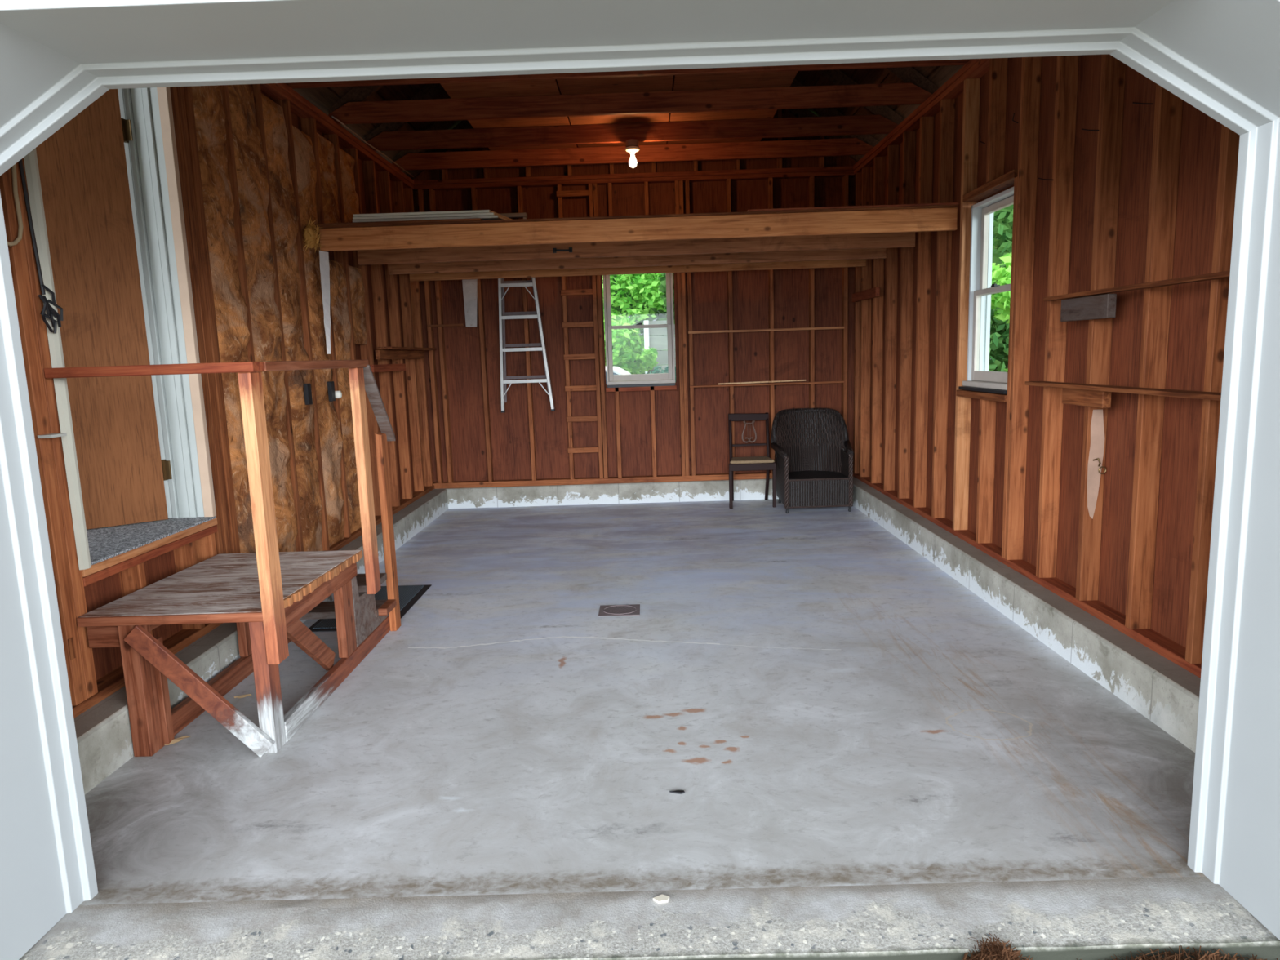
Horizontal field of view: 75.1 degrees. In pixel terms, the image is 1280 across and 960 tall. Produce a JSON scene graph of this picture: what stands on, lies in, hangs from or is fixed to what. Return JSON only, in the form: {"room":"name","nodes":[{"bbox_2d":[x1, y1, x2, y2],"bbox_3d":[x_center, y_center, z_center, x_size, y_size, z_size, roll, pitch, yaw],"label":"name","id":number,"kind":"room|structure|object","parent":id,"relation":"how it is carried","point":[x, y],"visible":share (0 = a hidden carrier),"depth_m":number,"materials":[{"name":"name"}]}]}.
{"room":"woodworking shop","nodes":[
{"label":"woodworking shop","id":0,"kind":"room"},
{"bbox_2d":[0,83,434,718],"bbox_3d":[-2.190,-0.926,5.066,0.132,2.996,6.600,-2,9,1],"label":"wall","id":1,"kind":"structure","parent":0,"point":[393,310],"depth_m":4.18,"materials":[{"name":"brown wood"}]},
{"bbox_2d":[7,163,23,246],"bbox_3d":[-2.146,-0.990,2.797,0.018,0.400,0.182,-2,9,1],"label":"rope","id":2,"kind":"object","parent":1,"relation":"hanging from","point":[16,241],"visible":0.73,"depth_m":2.86,"materials":[{"name":"beige"}]},
{"bbox_2d":[37,432,66,438],"bbox_3d":[-2.107,-0.159,2.986,0.049,0.010,0.080,-2,9,1],"label":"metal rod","id":3,"kind":"object","parent":1,"relation":"attached to","point":[51,435],"visible":1,"depth_m":2.96,"materials":[{"name":"grey metal"}]},
{"bbox_2d":[23,87,216,569],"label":"door","id":4,"kind":"structure","parent":1,"relation":"in","point":[104,189],"depth_m":3.84,"materials":[{"name":"brown wood"}]},
{"bbox_2d":[17,159,63,333],"bbox_3d":[-2.129,-0.868,2.950,0.038,0.688,0.113,-2,9,1],"label":"wire","id":5,"kind":"object","parent":4,"relation":"attached to","point":[50,310],"visible":0.97,"depth_m":2.95,"materials":[{"name":"black paint"}]},
{"bbox_2d":[191,84,255,553],"bbox_3d":[-2.151,-0.768,4.384,0.143,2.808,0.367,-2,9,1],"label":"insulation batt","id":6,"kind":"object","parent":1,"relation":"attached to","point":[230,305],"visible":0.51,"depth_m":4.30,"materials":[{"name":"brown fabric"}]},
{"bbox_2d":[74,488,448,794],"bbox_3d":[-2.099,0.697,5.359,0.310,0.304,6.100,-2,9,1],"label":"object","id":7,"kind":"structure","parent":1,"relation":"attached to","point":[103,731],"depth_m":3.67,"materials":[{"name":"concrete"}]},
{"bbox_2d":[227,84,297,551],"bbox_3d":[-2.152,-0.826,4.772,0.137,2.808,0.397,-2,9,1],"label":"insulation batt","id":8,"kind":"object","parent":1,"relation":"attached to","point":[253,186],"visible":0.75,"depth_m":4.70,"materials":[{"name":"brown fabric"}]},
{"bbox_2d":[261,93,323,551],"bbox_3d":[-2.149,-0.887,5.176,0.139,2.808,0.403,-2,9,1],"label":"insulation batt","id":9,"kind":"object","parent":1,"relation":"attached to","point":[285,218],"visible":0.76,"depth_m":5.11,"materials":[{"name":"brown fabric"}]},
{"bbox_2d":[303,383,312,404],"bbox_3d":[-2.055,-0.532,5.154,0.025,0.130,0.060,-2,9,1],"label":"switch box","id":10,"kind":"object","parent":9,"relation":"attached to","point":[307,387],"visible":1,"depth_m":5.13,"materials":[{"name":"black paint"}]},
{"bbox_2d":[292,125,344,546],"bbox_3d":[-2.146,-0.913,5.587,0.137,2.738,0.391,-2,9,1],"label":"insulation batt","id":11,"kind":"object","parent":1,"relation":"attached to","point":[331,436],"visible":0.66,"depth_m":5.52,"materials":[{"name":"brown fabric"}]},
{"bbox_2d":[302,217,325,252],"bbox_3d":[-2.083,-1.560,5.305,0.165,0.232,0.161,-2,9,1],"label":"tuft","id":12,"kind":"object","parent":11,"relation":"attached to","point":[310,234],"visible":1,"depth_m":5.28,"materials":[{"name":"yellow fabric"}]},
{"bbox_2d":[327,381,342,401],"bbox_3d":[-2.040,-0.594,5.563,0.051,0.130,0.116,1,9,17],"label":"switch box","id":13,"kind":"object","parent":11,"relation":"attached to","point":[332,394],"visible":1,"depth_m":5.53,"materials":[{"name":"black paint"}]},
{"bbox_2d":[319,250,330,354],"bbox_3d":[-2.045,-1.158,5.450,0.022,0.660,0.127,-2,9,1],"label":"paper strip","id":14,"kind":"object","parent":1,"relation":"attached to","point":[323,255],"visible":1,"depth_m":5.43,"materials":[{"name":"white paper"}]},
{"bbox_2d":[316,132,341,223],"bbox_3d":[-2.189,-2.060,5.829,0.116,0.660,0.380,-2,9,1],"label":"insulation batt","id":15,"kind":"object","parent":1,"relation":"attached to","point":[326,148],"visible":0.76,"depth_m":5.78,"materials":[{"name":"brown fabric"}]},
{"bbox_2d":[328,259,361,533],"bbox_3d":[-2.144,-0.588,6.051,0.114,1.958,0.403,-2,9,1],"label":"insulation batt","id":16,"kind":"object","parent":1,"relation":"attached to","point":[338,287],"visible":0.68,"depth_m":5.98,"materials":[{"name":"brown fabric"}]},
{"bbox_2d":[338,147,359,222],"bbox_3d":[-2.183,-2.121,6.234,0.125,0.660,0.390,-2,9,1],"label":"insulation batt","id":17,"kind":"object","parent":1,"relation":"attached to","point":[350,197],"visible":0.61,"depth_m":6.17,"materials":[{"name":"brown fabric"}]},
{"bbox_2d":[348,265,367,344],"bbox_3d":[-2.168,-1.330,6.352,0.105,0.580,0.393,-2,9,1],"label":"insulation batt","id":18,"kind":"object","parent":1,"relation":"attached to","point":[357,287],"visible":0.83,"depth_m":6.34,"materials":[{"name":"brown fabric"}]},
{"bbox_2d":[331,115,413,177],"bbox_3d":[-2.136,-2.687,6.822,0.042,0.031,2.002,-2,9,1],"label":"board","id":19,"kind":"object","parent":1,"relation":"attached to","point":[333,117],"visible":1,"depth_m":6.57,"materials":[{"name":"brown wood"}]},
{"bbox_2d":[369,363,405,372],"bbox_3d":[-2.097,-0.936,6.944,0.039,0.060,0.880,-2,9,1],"label":"wood block","id":20,"kind":"object","parent":1,"relation":"attached to","point":[381,367],"visible":0.82,"depth_m":6.85,"materials":[{"name":"brown wood"}]},
{"bbox_2d":[374,350,424,359],"bbox_3d":[-2.098,-1.104,7.339,0.039,0.075,1.350,-2,9,1],"label":"wood block","id":21,"kind":"object","parent":1,"relation":"attached to","point":[380,354],"visible":1,"depth_m":7.19,"materials":[{"name":"brown wood"}]},
{"bbox_2d":[377,346,435,350],"bbox_3d":[-2.059,-1.172,7.435,0.119,0.020,1.440,-2,9,1],"label":"board","id":22,"kind":"object","parent":1,"relation":"attached to","point":[378,348],"visible":1,"depth_m":7.20,"materials":[{"name":"brown wood"}]},
{"bbox_2d":[292,65,964,179],"bbox_3d":[-0.079,-3.319,4.796,5.000,1.885,7.000,-2,9,1],"label":"ceiling","id":23,"kind":"structure","parent":0,"point":[930,78],"depth_m":6.71,"materials":[{"name":"brown wood"}]},
{"bbox_2d":[285,58,971,88],"bbox_3d":[-0.083,-2.578,5.159,4.320,0.140,0.038,-2,9,1],"label":"ceiling beam","id":24,"kind":"structure","parent":23,"relation":"attached to","point":[944,62],"depth_m":5.15,"materials":[{"name":"red wood"}]},
{"bbox_2d":[328,82,932,124],"bbox_3d":[-0.079,-2.700,5.970,4.320,0.140,0.038,-2,9,1],"label":"ceiling beam","id":25,"kind":"structure","parent":23,"relation":"attached to","point":[905,93],"depth_m":5.95,"materials":[{"name":"red wood"}]},
{"bbox_2d":[440,79,577,150],"bbox_3d":[-0.961,-2.750,5.948,0.780,0.018,3.100,-2,9,1],"label":"sheet","id":26,"kind":"object","parent":25,"relation":"on","point":[549,86],"visible":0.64,"depth_m":5.90,"materials":[{"name":"brown wood"}]},
{"bbox_2d":[556,75,673,147],"bbox_3d":[-0.167,-2.774,5.940,0.790,0.018,3.100,-2,9,1],"label":"sheet","id":27,"kind":"object","parent":25,"relation":"on","point":[643,83],"visible":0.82,"depth_m":5.88,"materials":[{"name":"brown wood"}]},
{"bbox_2d":[667,71,798,144],"bbox_3d":[0.653,-2.799,5.932,0.830,0.018,3.100,-2,9,1],"label":"sheet","id":28,"kind":"object","parent":25,"relation":"on","point":[784,78],"visible":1,"depth_m":5.88,"materials":[{"name":"brown wood"}]},
{"bbox_2d":[364,115,897,151],"bbox_3d":[-0.075,-2.818,6.761,4.320,0.140,0.038,-2,9,1],"label":"ceiling beam","id":29,"kind":"structure","parent":23,"relation":"attached to","point":[857,124],"depth_m":6.74,"materials":[{"name":"red wood"}]},
{"bbox_2d":[624,138,639,168],"bbox_3d":[-0.060,-2.640,6.748,0.124,0.209,0.124,-2,9,1],"label":"ceiling light","id":30,"kind":"object","parent":29,"relation":"attached to","point":[632,145],"visible":1,"depth_m":6.72,"materials":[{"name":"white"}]},
{"bbox_2d":[391,137,873,170],"bbox_3d":[-0.071,-2.927,7.483,4.320,0.140,0.038,-2,9,1],"label":"ceiling beam","id":31,"kind":"structure","parent":23,"relation":"attached to","point":[847,146],"depth_m":7.46,"materials":[{"name":"red wood"}]},
{"bbox_2d":[404,75,857,488],"bbox_3d":[-0.042,-2.321,8.065,4.450,4.730,0.130,-2,9,1],"label":"wall","id":32,"kind":"structure","parent":0,"point":[679,432],"depth_m":8.23,"materials":[{"name":"brown wood"}]},
{"bbox_2d":[426,324,463,327],"bbox_3d":[-1.898,-1.509,8.126,0.350,0.020,0.029,-2,9,1],"label":"board","id":33,"kind":"object","parent":32,"relation":"attached to","point":[439,325],"visible":1,"depth_m":8.11,"materials":[{"name":"brown wood"}]},
{"bbox_2d":[462,279,477,327],"bbox_3d":[-1.640,-1.745,8.093,0.150,0.510,0.020,-2,9,1],"label":"board","id":34,"kind":"object","parent":32,"relation":"attached to","point":[469,286],"visible":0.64,"depth_m":8.09,"materials":[{"name":"white wood"}]},
{"bbox_2d":[497,212,555,413],"bbox_3d":[-1.126,-1.598,8.036,0.522,1.875,0.105,-2,9,1],"label":"step ladder","id":35,"kind":"object","parent":32,"relation":"attached to","point":[502,283],"visible":0.83,"depth_m":8.05,"materials":[{"name":"metal"}]},
{"bbox_2d":[555,190,599,453],"bbox_3d":[-0.603,-1.514,8.118,0.310,2.510,0.029,-2,9,1],"label":"ladder","id":36,"kind":"object","parent":32,"relation":"attached to","point":[572,193],"visible":0.77,"depth_m":8.15,"materials":[{"name":"brown wood"}]},
{"bbox_2d":[433,478,778,508],"bbox_3d":[0.042,0.161,8.478,4.560,0.304,0.250,-2,9,1],"label":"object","id":37,"kind":"structure","parent":32,"relation":"attached to","point":[744,489],"depth_m":8.35,"materials":[{"name":"concrete"}]},
{"bbox_2d":[602,272,675,385],"bbox_3d":[-0.008,-1.561,8.226,0.680,1.215,0.188,-2,9,1],"label":"window","id":38,"kind":"structure","parent":32,"relation":"in","point":[659,378],"depth_m":8.21,"materials":[{"name":"beige paint"}]},
{"bbox_2d":[607,382,675,387],"bbox_3d":[0.011,-0.934,8.234,0.670,0.023,0.028,-2,9,1],"label":"slat","id":39,"kind":"object","parent":32,"relation":"on","point":[648,384],"visible":1,"depth_m":8.22,"materials":[{"name":"black paint"}]},
{"bbox_2d":[688,326,844,333],"bbox_3d":[1.227,-1.460,8.117,1.515,0.022,0.029,-2,9,1],"label":"board","id":40,"kind":"object","parent":32,"relation":"attached to","point":[830,327],"visible":1,"depth_m":8.10,"materials":[{"name":"brown wood"}]},
{"bbox_2d":[688,381,844,387],"bbox_3d":[1.244,-0.941,8.184,1.515,0.018,0.049,-2,9,1],"label":"board","id":41,"kind":"object","parent":32,"relation":"attached to","point":[818,382],"visible":1,"depth_m":8.16,"materials":[{"name":"brown wood"}]},
{"bbox_2d":[717,379,805,384],"bbox_3d":[1.195,-0.961,8.170,0.860,0.024,0.020,-2,9,0],"label":"stick","id":42,"kind":"object","parent":41,"relation":"on","point":[793,380],"visible":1,"depth_m":8.16,"materials":[{"name":"brown wood"}]},
{"bbox_2d":[18,498,1279,959],"bbox_3d":[0.029,0.801,5.235,4.000,0.202,6.396,-2,9,1],"label":"floor","id":43,"kind":"structure","parent":0,"point":[871,759],"depth_m":2.88,"materials":[{"name":"concrete"}]},
{"bbox_2d":[164,735,191,745],"bbox_3d":[-1.860,1.040,3.326,0.051,0.010,0.117,6,11,41],"label":"dry leaf","id":44,"kind":"object","parent":43,"relation":"on","point":[177,740],"visible":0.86,"depth_m":3.32,"materials":[{"name":"brown plant"}]},
{"bbox_2d":[44,359,400,756],"bbox_3d":[-1.718,0.211,3.851,0.787,1.493,1.586,-2,9,1],"label":"stair landing","id":45,"kind":"structure","parent":43,"relation":"on","point":[266,592],"depth_m":3.29,"materials":[{"name":"brown wood"}]},
{"bbox_2d":[234,693,251,698],"bbox_3d":[-1.789,0.973,3.751,0.073,0.010,0.031,-6,10,-27],"label":"dry leaf","id":46,"kind":"object","parent":43,"relation":"on","point":[242,695],"visible":1,"depth_m":3.75,"materials":[{"name":"brown plant"}]},
{"bbox_2d":[308,584,431,631],"bbox_3d":[-1.627,0.769,5.085,0.485,0.010,0.900,-2,9,1],"label":"doormat","id":47,"kind":"object","parent":43,"relation":"on","point":[409,595],"visible":0.41,"depth_m":5.20,"materials":[{"name":"black rubber"}]},
{"bbox_2d":[598,604,639,616],"bbox_3d":[-0.119,0.758,4.856,0.237,0.007,0.203,-2,9,1],"label":"floor drain","id":48,"kind":"object","parent":43,"relation":"on","point":[634,609],"visible":1,"depth_m":4.85,"materials":[{"name":"metal"}]},
{"bbox_2d":[653,894,669,903],"bbox_3d":[0.061,1.143,2.268,0.041,0.008,0.029,-7,10,-30],"label":"chip","id":49,"kind":"object","parent":43,"relation":"on","point":[660,899],"visible":1,"depth_m":2.27,"materials":[{"name":"beige stone"}]},
{"bbox_2d":[669,790,684,794],"bbox_3d":[0.126,1.057,2.819,0.051,0.006,0.017,-2,9,1],"label":"chip","id":50,"kind":"object","parent":43,"relation":"on","point":[679,792],"visible":1,"depth_m":2.82,"materials":[{"name":"black paint"}]},
{"bbox_2d":[728,413,776,508],"bbox_3d":[1.060,-0.196,8.055,0.444,0.880,0.450,-2,9,1],"label":"dining chair","id":51,"kind":"object","parent":43,"relation":"on","point":[751,463],"visible":1,"depth_m":8.11,"materials":[{"name":"black wood"}]},
{"bbox_2d":[770,408,853,513],"bbox_3d":[1.615,-0.201,7.844,0.755,0.909,0.705,-2,9,1],"label":"wicker armchair","id":52,"kind":"object","parent":43,"relation":"on","point":[814,452],"visible":1,"depth_m":7.93,"materials":[{"name":"brown wicker"}]},
{"bbox_2d":[853,53,1239,678],"bbox_3d":[2.111,-1.055,5.023,0.122,2.996,6.600,-2,9,1],"label":"wall","id":53,"kind":"structure","parent":0,"point":[1147,196],"depth_m":4.13,"materials":[{"name":"brown wood"}]},
{"bbox_2d":[315,202,958,281],"bbox_3d":[-0.032,-1.805,6.517,4.169,0.167,2.345,-2,9,1],"label":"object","id":54,"kind":"object","parent":53,"relation":"attached to","point":[824,237],"depth_m":5.42,"materials":[{"name":"brown wood"}]},
{"bbox_2d":[352,215,507,222],"bbox_3d":[-1.341,-1.752,5.721,1.086,0.016,0.550,-2,9,1],"label":"board","id":55,"kind":"object","parent":54,"relation":"on","point":[482,217],"visible":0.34,"depth_m":5.45,"materials":[{"name":"beige paint"}]},
{"bbox_2d":[352,212,510,220],"bbox_3d":[-1.354,-1.769,5.718,1.052,0.016,0.550,-2,9,1],"label":"board","id":56,"kind":"object","parent":55,"relation":"on","point":[490,213],"visible":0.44,"depth_m":5.45,"materials":[{"name":"beige paint"}]},
{"bbox_2d":[353,209,511,219],"bbox_3d":[-1.368,-1.787,5.715,1.018,0.016,0.550,-2,9,1],"label":"board","id":57,"kind":"object","parent":56,"relation":"on","point":[475,211],"visible":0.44,"depth_m":5.45,"materials":[{"name":"beige paint"}]},
{"bbox_2d":[852,286,879,302],"bbox_3d":[2.048,-1.681,7.569,0.039,0.080,0.820,-2,9,1],"label":"wood block","id":58,"kind":"object","parent":53,"relation":"attached to","point":[873,292],"visible":1,"depth_m":7.45,"materials":[{"name":"brown wood"}]},
{"bbox_2d":[958,386,1007,394],"bbox_3d":[2.091,-0.550,5.084,0.034,0.018,0.690,-2,9,1],"label":"slat","id":59,"kind":"object","parent":53,"relation":"on","point":[965,388],"visible":0.86,"depth_m":5.03,"materials":[{"name":"black paint"}]},
{"bbox_2d":[962,186,1013,390],"bbox_3d":[2.168,-1.123,5.003,0.183,1.130,0.670,-2,9,1],"label":"window","id":60,"kind":"structure","parent":53,"relation":"in","point":[981,287],"depth_m":5.27,"materials":[{"name":"grey paint"}]},
{"bbox_2d":[852,476,1200,752],"bbox_3d":[2.151,0.569,5.318,0.307,0.304,6.100,-2,9,1],"label":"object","id":61,"kind":"structure","parent":53,"relation":"attached to","point":[1164,692],"depth_m":3.94,"materials":[{"name":"concrete"}]},
{"bbox_2d":[1062,387,1111,408],"bbox_3d":[2.050,-0.381,3.831,0.039,0.077,0.360,-2,9,1],"label":"wood block","id":62,"kind":"object","parent":53,"relation":"attached to","point":[1093,398],"visible":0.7,"depth_m":3.78,"materials":[{"name":"brown wood"}]},
{"bbox_2d":[1060,293,1116,321],"bbox_3d":[2.038,-0.782,3.796,0.039,0.103,0.410,-2,9,1],"label":"wood block","id":63,"kind":"object","parent":53,"relation":"attached to","point":[1100,306],"visible":1,"depth_m":3.74,"materials":[{"name":"grey wood"}]},
{"bbox_2d":[1081,128,1099,131],"bbox_3d":[2.005,-1.561,3.709,0.075,0.025,0.020,6,12,44],"label":"nail","id":64,"kind":"object","parent":53,"relation":"attached to","point":[1082,128],"visible":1,"depth_m":3.70,"materials":[{"name":"black metal"}]},
{"bbox_2d":[1093,457,1106,474],"bbox_3d":[2.130,-0.065,3.858,0.058,0.077,0.030,2,9,25],"label":"hook","id":65,"kind":"object","parent":53,"relation":"attached to","point":[1098,459],"visible":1,"depth_m":3.86,"materials":[{"name":"gold metal"}]},
{"bbox_2d":[1024,381,1221,400],"bbox_3d":[2.021,-0.344,3.255,0.089,0.018,2.090,-2,9,1],"label":"board","id":66,"kind":"object","parent":53,"relation":"attached to","point":[1148,391],"visible":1,"depth_m":3.36,"materials":[{"name":"brown wood"}]},
{"bbox_2d":[1043,270,1230,301],"bbox_3d":[2.025,-0.750,3.148,0.054,0.018,2.000,-2,9,1],"label":"board","id":67,"kind":"object","parent":53,"relation":"attached to","point":[1224,274],"visible":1,"depth_m":3.30,"materials":[{"name":"brown wood"}]},
{"bbox_2d":[1132,102,1153,104],"bbox_3d":[2.003,-1.502,3.318,0.075,0.025,0.020,6,12,44],"label":"nail","id":68,"kind":"object","parent":53,"relation":"attached to","point":[1133,102],"visible":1,"depth_m":3.31,"materials":[{"name":"black metal"}]},
{"bbox_3d":[0.046,0.982,4.329,28.000,0.150,44.000,-2,9,1],"label":"ground","id":69,"kind":"structure","parent":0,"visible":0},
{"bbox_2d":[605,365,631,384],"bbox_3d":[-1.236,-1.014,12.647,3.796,1.410,1.570,-2,9,1],"label":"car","id":70,"kind":"object","parent":69,"relation":"on","point":[616,370],"visible":0.03,"depth_m":11.81,"materials":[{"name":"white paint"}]},
{"bbox_2d":[603,312,644,374],"bbox_3d":[-0.565,-1.735,14.240,1.535,2.332,0.882,-2,9,1],"label":"leafy tree","id":71,"kind":"object","parent":69,"relation":"on","point":[628,357],"visible":0.26,"depth_m":13.99,"materials":[{"name":"green plant"}]},
{"bbox_2d":[602,273,674,323],"bbox_3d":[-0.129,-3.188,14.955,4.167,4.957,1.777,-2,9,1],"label":"leafy tree","id":72,"kind":"object","parent":69,"relation":"on","point":[650,281],"visible":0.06,"depth_m":14.74,"materials":[{"name":"green plant"}]},
{"bbox_2d":[603,274,675,373],"bbox_3d":[0.542,-4.284,17.816,11.198,8.111,2.734,-2,9,-3],"label":"dense tree","id":73,"kind":"object","parent":69,"relation":"on","point":[660,314],"visible":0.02,"depth_m":17.36,"materials":[{"name":"green plant"}]},
{"bbox_2d":[640,346,658,373],"bbox_3d":[0.152,-0.933,11.015,0.284,1.658,0.248,-2,9,1],"label":"leafy shrub","id":74,"kind":"object","parent":69,"relation":"on","point":[649,357],"visible":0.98,"depth_m":10.87,"materials":[{"name":"green plant"}]},
{"bbox_2d":[643,320,675,373],"bbox_3d":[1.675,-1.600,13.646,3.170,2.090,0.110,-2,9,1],"label":"neighboring house","id":75,"kind":"structure","parent":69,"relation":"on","point":[657,341],"depth_m":13.54,"materials":[{"name":"grey paint"}]},
{"bbox_2d":[645,365,675,382],"bbox_3d":[0.394,-0.766,10.633,0.824,1.431,0.519,-8,11,-37],"label":"leafy shrub","id":76,"kind":"object","parent":69,"relation":"on","point":[656,370],"visible":0.04,"depth_m":10.44,"materials":[{"name":"green plant"}]},
{"bbox_2d":[657,272,674,321],"bbox_3d":[0.851,-1.602,11.021,1.199,2.931,0.568,-2,9,1],"label":"leafy tree","id":77,"kind":"object","parent":69,"relation":"on","point":[662,286],"visible":0.08,"depth_m":10.88,"materials":[{"name":"green plant"}]},
{"bbox_2d":[962,933,1033,959],"bbox_3d":[0.861,1.180,2.036,0.350,0.090,0.154,-2,9,1],"label":"pine needles","id":78,"kind":"object","parent":69,"relation":"on","point":[1002,953],"visible":0.98,"depth_m":2.04,"materials":[{"name":"brown plant"}]},
{"bbox_2d":[988,204,1013,372],"bbox_3d":[5.081,-2.817,10.408,3.321,6.006,5.118,3,10,30],"label":"maple tree","id":79,"kind":"object","parent":69,"relation":"on","point":[1002,233],"visible":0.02,"depth_m":9.08,"materials":[{"name":"green plant"}]},
{"bbox_2d":[991,252,1011,372],"bbox_3d":[3.665,-0.982,7.982,0.896,2.433,0.768,-2,9,1],"label":"maple tree","id":80,"kind":"object","parent":69,"relation":"on","point":[1003,275],"visible":0.09,"depth_m":7.77,"materials":[{"name":"green plant"}]},
{"bbox_2d":[1076,945,1278,959],"bbox_3d":[1.302,1.186,1.995,0.843,0.065,0.234,-2,9,1],"label":"pine needles","id":81,"kind":"object","parent":69,"relation":"on","point":[1175,957],"visible":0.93,"depth_m":2.04,"materials":[{"name":"brown plant"}]},
{"bbox_3d":[-0.051,-1.410,1.786,7.200,5.200,0.380,-2,9,1],"label":"wall","id":82,"kind":"structure","parent":0,"visible":0},
{"bbox_2d":[0,192,97,959],"bbox_3d":[-1.654,0.202,2.033,0.120,2.041,0.408,-1,9,5],"label":"trim","id":83,"kind":"structure","parent":82,"relation":"attached to","point":[47,870],"depth_m":2.17,"materials":[{"name":"white paint"}]},
{"bbox_2d":[0,22,109,175],"bbox_3d":[-1.537,-0.904,1.866,0.456,0.349,0.397,-2,9,1],"label":"trim","id":84,"kind":"structure","parent":82,"relation":"attached to","point":[42,89],"depth_m":1.97,"materials":[{"name":"white paint"}]},
{"bbox_2d":[0,0,1173,88],"bbox_3d":[-0.087,-1.046,1.837,2.540,0.150,0.397,-2,9,1],"label":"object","id":85,"kind":"structure","parent":82,"relation":"attached to","point":[124,44],"depth_m":1.87,"materials":[{"name":"white paint"}]},
{"bbox_2d":[1109,0,1279,135],"bbox_3d":[1.385,-0.992,1.838,0.481,0.349,0.397,-2,9,1],"label":"trim","id":86,"kind":"structure","parent":82,"relation":"attached to","point":[1221,58],"depth_m":1.91,"materials":[{"name":"white paint"}]},
{"bbox_2d":[1186,117,1279,940],"bbox_3d":[1.584,0.102,2.001,0.120,2.045,0.408,-2,9,-4],"label":"trim","id":87,"kind":"structure","parent":82,"relation":"attached to","point":[1234,841],"depth_m":2.10,"materials":[{"name":"white paint"}]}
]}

